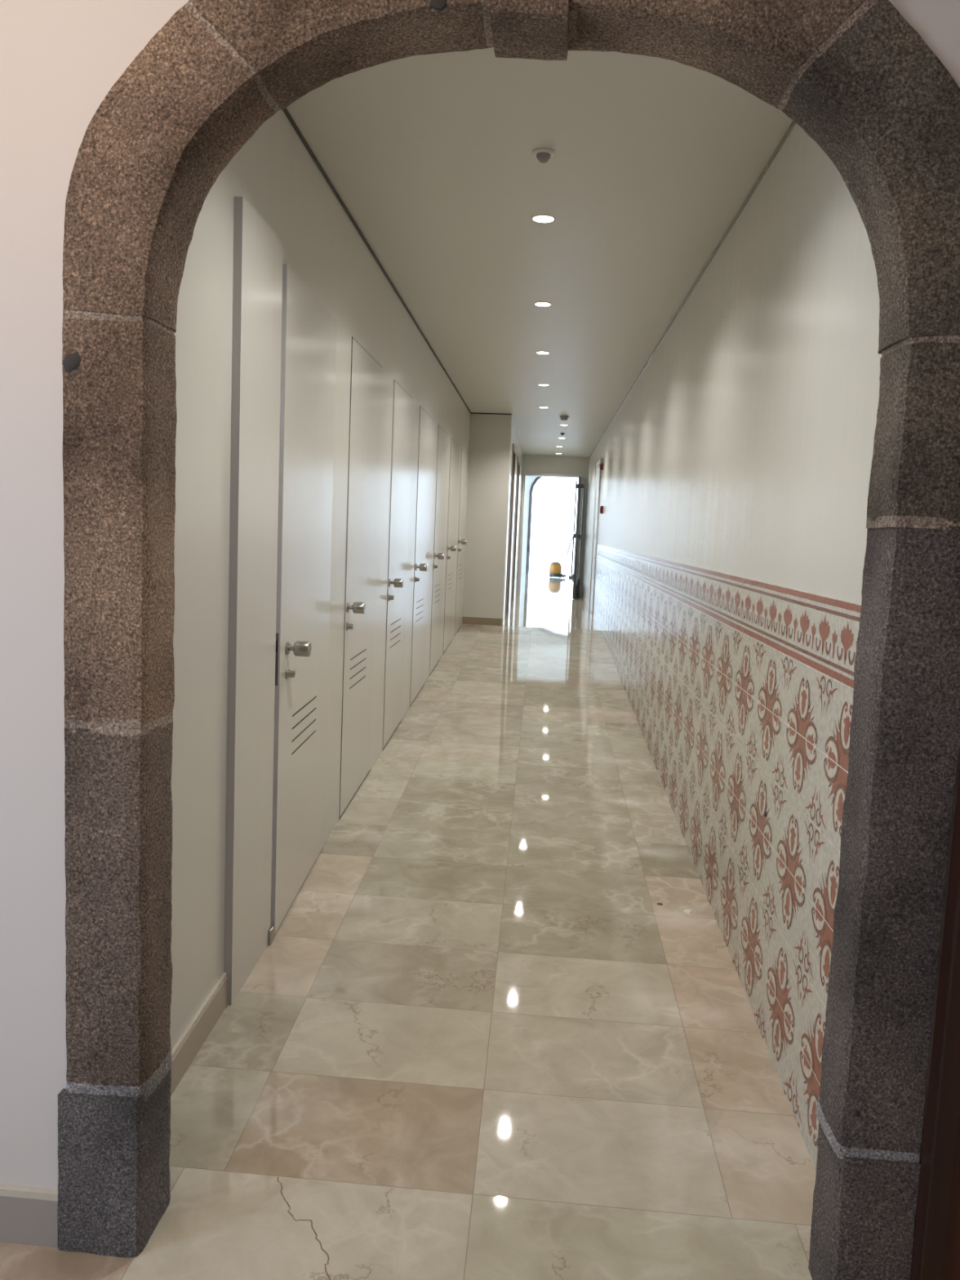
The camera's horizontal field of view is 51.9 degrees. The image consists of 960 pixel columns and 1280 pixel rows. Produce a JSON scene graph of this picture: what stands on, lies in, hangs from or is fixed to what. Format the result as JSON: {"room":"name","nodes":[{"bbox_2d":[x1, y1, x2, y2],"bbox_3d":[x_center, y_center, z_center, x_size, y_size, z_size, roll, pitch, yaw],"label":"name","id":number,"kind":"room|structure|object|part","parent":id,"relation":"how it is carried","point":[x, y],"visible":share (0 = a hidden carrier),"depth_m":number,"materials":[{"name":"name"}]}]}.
{"room":"corridor","nodes":[
{"label":"corridor","id":0,"kind":"room"},
{"bbox_2d":[169,110,471,1050],"bbox_3d":[-0.575,-0.754,6.990,0.180,3.090,9.846,3,6,3],"label":"wall","id":1,"kind":"structure","parent":0,"point":[274,171],"depth_m":2.96,"materials":[{"name":"grey paint"}]},
{"bbox_2d":[169,972,227,1097],"bbox_3d":[-0.823,1.149,2.736,0.014,0.140,0.960,3,6,3],"label":"baseboard","id":2,"kind":"structure","parent":1,"relation":"attached to","point":[186,1049],"depth_m":2.83,"materials":[{"name":"beige wood"}]},
{"bbox_2d":[223,196,283,1004],"bbox_3d":[-0.730,-0.087,3.188,0.026,2.440,0.442,3,6,3],"label":"door","id":3,"kind":"structure","parent":1,"relation":"attached to","point":[258,250],"depth_m":3.11,"materials":[{"name":"grey paint"}]},
{"bbox_2d":[270,264,337,934],"bbox_3d":[-0.641,-0.142,3.888,0.115,2.361,0.922,3,6,3],"label":"door","id":4,"kind":"structure","parent":1,"relation":"in","point":[308,331],"depth_m":3.76,"materials":[{"name":"grey paint"}]},
{"bbox_3d":[-0.718,0.068,3.456,0.022,0.185,0.001,3,6,4],"label":"strike plate","id":5,"kind":"part","parent":4,"relation":"part of","materials":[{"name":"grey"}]},
{"bbox_3d":[-0.654,0.031,3.550,0.085,0.056,0.057,3,6,4],"label":"knob","id":6,"kind":"part","parent":4,"relation":"part of","materials":[{"name":"silver metal"}]},
{"bbox_2d":[338,336,382,819],"bbox_3d":[-0.573,-0.310,5.146,0.087,2.313,0.870,3,6,3],"label":"door","id":7,"kind":"structure","parent":1,"relation":"in","point":[366,387],"depth_m":5.07,"materials":[{"name":"grey paint"}]},
{"bbox_3d":[-0.601,-0.156,4.776,0.085,0.056,0.057,3,6,4],"label":"knob","id":8,"kind":"part","parent":7,"relation":"part of","materials":[{"name":"silver metal"}]},
{"bbox_2d":[282,107,511,414],"bbox_3d":[-0.268,-2.149,6.812,0.484,0.014,9.840,3,6,4],"label":"trim","id":9,"kind":"structure","parent":1,"relation":"attached to","point":[285,110],"depth_m":4.55,"materials":[{"name":"grey"}]},
{"bbox_2d":[382,379,413,750],"bbox_3d":[-0.489,-0.476,6.420,0.087,2.259,0.838,3,6,3],"label":"door","id":10,"kind":"structure","parent":1,"relation":"in","point":[402,401],"depth_m":6.36,"materials":[{"name":"grey paint"}]},
{"bbox_3d":[-0.515,-0.351,6.060,0.085,0.056,0.057,3,6,4],"label":"knob","id":11,"kind":"part","parent":10,"relation":"part of","materials":[{"name":"silver metal"}]},
{"bbox_2d":[409,406,433,706],"bbox_3d":[-0.407,-0.639,7.670,0.087,2.208,0.882,3,6,3],"label":"door","id":12,"kind":"structure","parent":1,"relation":"in","point":[423,504],"depth_m":7.60,"materials":[{"name":"grey paint"}]},
{"bbox_3d":[-0.432,-0.538,7.295,0.085,0.056,0.057,3,6,4],"label":"knob","id":13,"kind":"part","parent":12,"relation":"part of","materials":[{"name":"silver metal"}]},
{"bbox_2d":[429,424,448,675],"bbox_3d":[-0.327,-0.798,8.882,0.087,2.156,0.832,3,6,3],"label":"door","id":14,"kind":"structure","parent":1,"relation":"in","point":[442,438],"depth_m":8.82,"materials":[{"name":"grey paint"}]},
{"bbox_3d":[-0.350,-0.725,8.529,0.085,0.056,0.057,3,6,4],"label":"knob","id":15,"kind":"part","parent":14,"relation":"part of","materials":[{"name":"silver metal"}]},
{"bbox_2d":[443,438,459,653],"bbox_3d":[-0.249,-0.951,10.060,0.087,2.109,0.912,3,6,3],"label":"door","id":16,"kind":"structure","parent":1,"relation":"in","point":[455,447],"depth_m":9.99,"materials":[{"name":"grey paint"}]},
{"bbox_3d":[-0.274,-0.898,9.665,0.085,0.056,0.057,3,6,4],"label":"knob","id":17,"kind":"part","parent":16,"relation":"part of","materials":[{"name":"silver metal"}]},
{"bbox_2d":[454,448,467,635],"bbox_3d":[-0.171,-1.108,11.258,0.087,2.058,0.852,3,6,3],"label":"door","id":18,"kind":"structure","parent":1,"relation":"in","point":[461,541],"depth_m":11.19,"materials":[{"name":"grey paint"}]},
{"bbox_3d":[-0.192,-1.083,10.889,0.085,0.056,0.057,3,6,4],"label":"knob","id":19,"kind":"part","parent":18,"relation":"part of","materials":[{"name":"silver metal"}]},
{"bbox_2d":[0,571,815,1279],"bbox_3d":[0.985,-0.036,12.785,6.164,0.402,31.033,3,6,4],"label":"floor","id":20,"kind":"structure","parent":0,"point":[475,1040],"depth_m":2.93,"materials":[{"name":"beige stone"}]},
{"bbox_2d":[267,925,274,945],"bbox_3d":[-0.748,1.058,3.529,0.011,0.055,0.045,3,6,4],"label":"door stop","id":21,"kind":"object","parent":20,"relation":"on","point":[271,931],"visible":1,"depth_m":3.52,"materials":[{"name":"silver metal"}]},
{"bbox_2d":[549,561,565,577],"bbox_3d":[1.985,-1.791,25.176,0.425,0.399,0.340,3,6,4],"label":"vacuum cleaner","id":22,"kind":"object","parent":20,"relation":"on","point":[555,567],"visible":1,"depth_m":25.06,"materials":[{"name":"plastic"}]},
{"bbox_3d":[1.928,-1.813,25.178,0.310,0.220,0.310,3,6,4],"label":"tank","id":23,"kind":"part","parent":22,"relation":"part of","materials":[{"name":"orange plastic"}]},
{"bbox_2d":[566,533,575,577],"bbox_3d":[2.379,-2.222,25.440,0.283,1.230,0.346,3,6,4],"label":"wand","id":24,"kind":"object","parent":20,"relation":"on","point":[575,533],"visible":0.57,"depth_m":25.30,"materials":[{"name":"grey metal"}]},
{"bbox_2d":[683,909,692,914],"bbox_3d":[0.828,1.081,3.928,0.038,0.007,0.033,3,6,4],"label":"scrap","id":25,"kind":"object","parent":20,"relation":"on","point":[687,911],"visible":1,"depth_m":3.93,"materials":[{"name":"white paper"}]},
{"bbox_2d":[0,0,959,1275],"bbox_3d":[0.010,-0.258,1.942,4.300,3.220,0.154,3,6,4],"label":"wall","id":26,"kind":"structure","parent":0,"point":[60,60],"depth_m":1.93,"materials":[{"name":"white paint"}]},
{"bbox_2d":[0,1184,58,1248],"bbox_3d":[-1.487,1.198,2.137,1.195,0.120,0.016,3,6,4],"label":"baseboard","id":27,"kind":"structure","parent":26,"relation":"attached to","point":[28,1215],"depth_m":2.09,"materials":[{"name":"beige wood"}]},
{"bbox_2d":[57,0,959,1279],"bbox_3d":[0.038,-0.011,1.960,1.738,2.694,0.195,3,6,4],"label":"stone arch","id":28,"kind":"object","parent":26,"relation":"attached to","point":[856,77],"visible":1,"depth_m":1.88,"materials":[{"name":"grey stone"}]},
{"bbox_2d":[909,767,959,1279],"bbox_3d":[1.202,0.328,1.786,0.643,2.150,0.053,3,6,4],"label":"wooden door","id":29,"kind":"structure","parent":28,"relation":"attached to","point":[935,1255],"depth_m":1.86,"materials":[{"name":"brown wood"}]},
{"bbox_3d":[1.199,0.323,1.784,0.550,2.000,0.030,3,6,4],"label":"panel","id":30,"kind":"part","parent":29,"relation":"part of","materials":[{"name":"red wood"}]},
{"bbox_2d":[462,413,522,621],"bbox_3d":[0.239,-1.589,15.037,0.667,2.920,6.420,3,6,4],"label":"wall","id":31,"kind":"structure","parent":0,"point":[490,433],"depth_m":11.84,"materials":[{"name":"grey paint"}]},
{"bbox_2d":[462,616,502,625],"bbox_3d":[0.027,-0.229,11.955,0.485,0.085,0.014,3,6,4],"label":"baseboard","id":32,"kind":"structure","parent":31,"relation":"attached to","point":[471,620],"depth_m":11.95,"materials":[{"name":"brown wood"}]},
{"bbox_2d":[502,415,512,625],"bbox_3d":[0.326,-1.417,11.832,0.014,2.498,0.054,3,6,4],"label":"trim","id":33,"kind":"structure","parent":31,"relation":"attached to","point":[511,415],"depth_m":11.81,"materials":[{"name":"white paint"}]},
{"bbox_2d":[504,443,515,619],"bbox_3d":[0.348,-1.444,13.187,0.132,2.250,1.002,3,6,3],"label":"door","id":34,"kind":"structure","parent":31,"relation":"in","point":[513,455],"depth_m":13.55,"materials":[{"name":"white wood"}]},
{"bbox_2d":[511,457,519,606],"bbox_3d":[0.499,-1.699,15.518,0.132,2.250,1.202,3,6,3],"label":"door","id":35,"kind":"structure","parent":31,"relation":"in","point":[518,461],"depth_m":15.99,"materials":[{"name":"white wood"}]},
{"bbox_2d":[521,475,537,573],"bbox_3d":[2.284,-3.378,27.098,5.500,3.248,0.200,3,6,4],"label":"wall","id":36,"kind":"structure","parent":0,"point":[529,479],"depth_m":27.09,"materials":[{"name":"white paint"}]},
{"bbox_2d":[525,476,542,573],"bbox_3d":[2.828,-3.308,27.031,3.000,3.068,0.300,3,6,4],"label":"stone arch","id":37,"kind":"object","parent":36,"relation":"attached to","point":[537,478],"visible":0.22,"depth_m":27.03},
{"bbox_2d":[286,48,792,457],"bbox_3d":[0.623,-2.545,9.931,2.047,0.150,16.306,3,6,3],"label":"ceiling","id":38,"kind":"structure","parent":0,"point":[430,156],"depth_m":4.08,"materials":[{"name":"grey paint"}]},
{"bbox_2d":[533,302,551,306],"bbox_3d":[0.380,-2.031,5.965,0.103,0.006,0.103,3,6,4],"label":"recessed light","id":39,"kind":"object","parent":38,"relation":"in","point":[539,304],"visible":1,"depth_m":5.95,"materials":[{"name":"white plastic"}]},
{"bbox_2d":[536,351,549,354],"bbox_3d":[0.483,-2.209,7.582,0.103,0.006,0.103,3,6,4],"label":"recessed light","id":40,"kind":"object","parent":38,"relation":"in","point":[537,352],"visible":1,"depth_m":7.56,"materials":[{"name":"white plastic"}]},
{"bbox_2d":[531,213,555,222],"bbox_3d":[0.279,-1.853,4.337,0.103,0.006,0.103,3,6,4],"label":"recessed light","id":41,"kind":"object","parent":38,"relation":"in","point":[542,218],"visible":1,"depth_m":4.33,"materials":[{"name":"white plastic"}]},
{"bbox_2d":[532,146,555,163],"bbox_3d":[0.230,-1.752,3.579,0.080,0.040,0.080,3,6,4],"label":"sensor","id":42,"kind":"object","parent":38,"relation":"attached to","point":[543,154],"visible":1,"depth_m":3.56,"materials":[{"name":"white plastic"}]},
{"bbox_2d":[537,383,549,386],"bbox_3d":[0.597,-2.390,9.238,0.103,0.006,0.103,3,6,4],"label":"recessed light","id":43,"kind":"object","parent":38,"relation":"in","point":[542,384],"visible":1,"depth_m":9.22,"materials":[{"name":"white plastic"}]},
{"bbox_2d":[560,415,568,420],"bbox_3d":[0.997,-2.624,11.673,0.109,0.050,0.109,3,6,4],"label":"smoke detector","id":44,"kind":"object","parent":38,"relation":"attached to","point":[562,417],"visible":1,"depth_m":11.64,"materials":[{"name":"grey plastic"}]},
{"bbox_2d":[516,454,589,596],"bbox_3d":[1.256,-2.113,18.055,1.950,2.668,0.140,3,6,4],"label":"wall","id":45,"kind":"structure","parent":0,"point":[531,464],"depth_m":17.87,"materials":[{"name":"grey paint"}]},
{"bbox_2d":[517,472,582,593],"bbox_3d":[1.281,-1.929,18.072,1.078,2.200,0.173,3,6,4],"label":"trim","id":46,"kind":"structure","parent":45,"relation":"attached to","point":[525,474],"depth_m":17.98,"materials":[{"name":"grey"}]},
{"bbox_2d":[582,123,882,607],"bbox_3d":[1.490,-1.010,10.032,0.180,3.090,16.265,3,6,3],"label":"wall","id":47,"kind":"structure","parent":0,"point":[743,446],"depth_m":3.44,"materials":[{"name":"grey paint"}]},
{"bbox_2d":[570,476,585,598],"bbox_3d":[1.778,-1.808,17.507,0.151,2.108,0.826,4,7,15],"label":"door","id":48,"kind":"structure","parent":47,"relation":"in","point":[580,486],"depth_m":17.19,"materials":[{"name":"grey metal"}]},
{"bbox_3d":[1.758,-1.864,17.506,0.008,1.798,0.685,4,7,11],"label":"glass pane","id":49,"kind":"part","parent":48,"relation":"part of","materials":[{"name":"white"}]},
{"bbox_2d":[588,457,601,615],"bbox_3d":[1.668,-1.489,14.305,0.018,2.200,1.040,3,6,3],"label":"door","id":50,"kind":"structure","parent":47,"relation":"in","point":[597,484],"depth_m":14.35,"materials":[{"name":"grey"}]},
{"bbox_2d":[600,506,603,513],"bbox_3d":[1.580,-1.693,12.827,0.040,0.100,0.080,3,6,4],"label":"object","id":51,"kind":"object","parent":47,"relation":"attached to","point":[601,507],"visible":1,"depth_m":12.79,"materials":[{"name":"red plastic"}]},
{"bbox_2d":[600,463,603,470],"bbox_3d":[1.636,-2.331,13.287,0.045,0.090,0.080,3,6,4],"label":"fire alarm sounder","id":52,"kind":"object","parent":47,"relation":"attached to","point":[601,464],"visible":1,"depth_m":13.25,"materials":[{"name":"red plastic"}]},
{"bbox_2d":[588,120,795,457],"bbox_3d":[1.452,-2.412,9.807,0.006,0.018,16.112,3,6,3],"label":"trim","id":53,"kind":"structure","parent":47,"relation":"attached to","point":[793,124],"depth_m":4.46,"materials":[{"name":"grey paint"}]},
{"bbox_2d":[592,543,862,1170],"bbox_3d":[1.223,0.042,7.985,0.011,1.486,12.043,3,6,3],"label":"tile wainscot","id":54,"kind":"structure","parent":47,"relation":"attached to","point":[740,691],"depth_m":3.26,"materials":[{"name":"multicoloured tile"}]},
{"label":"outside","id":55,"kind":"structure","parent":0,"visible":0},
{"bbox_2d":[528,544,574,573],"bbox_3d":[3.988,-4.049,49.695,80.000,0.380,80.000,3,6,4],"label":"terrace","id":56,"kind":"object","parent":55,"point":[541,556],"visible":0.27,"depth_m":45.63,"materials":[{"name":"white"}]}
]}

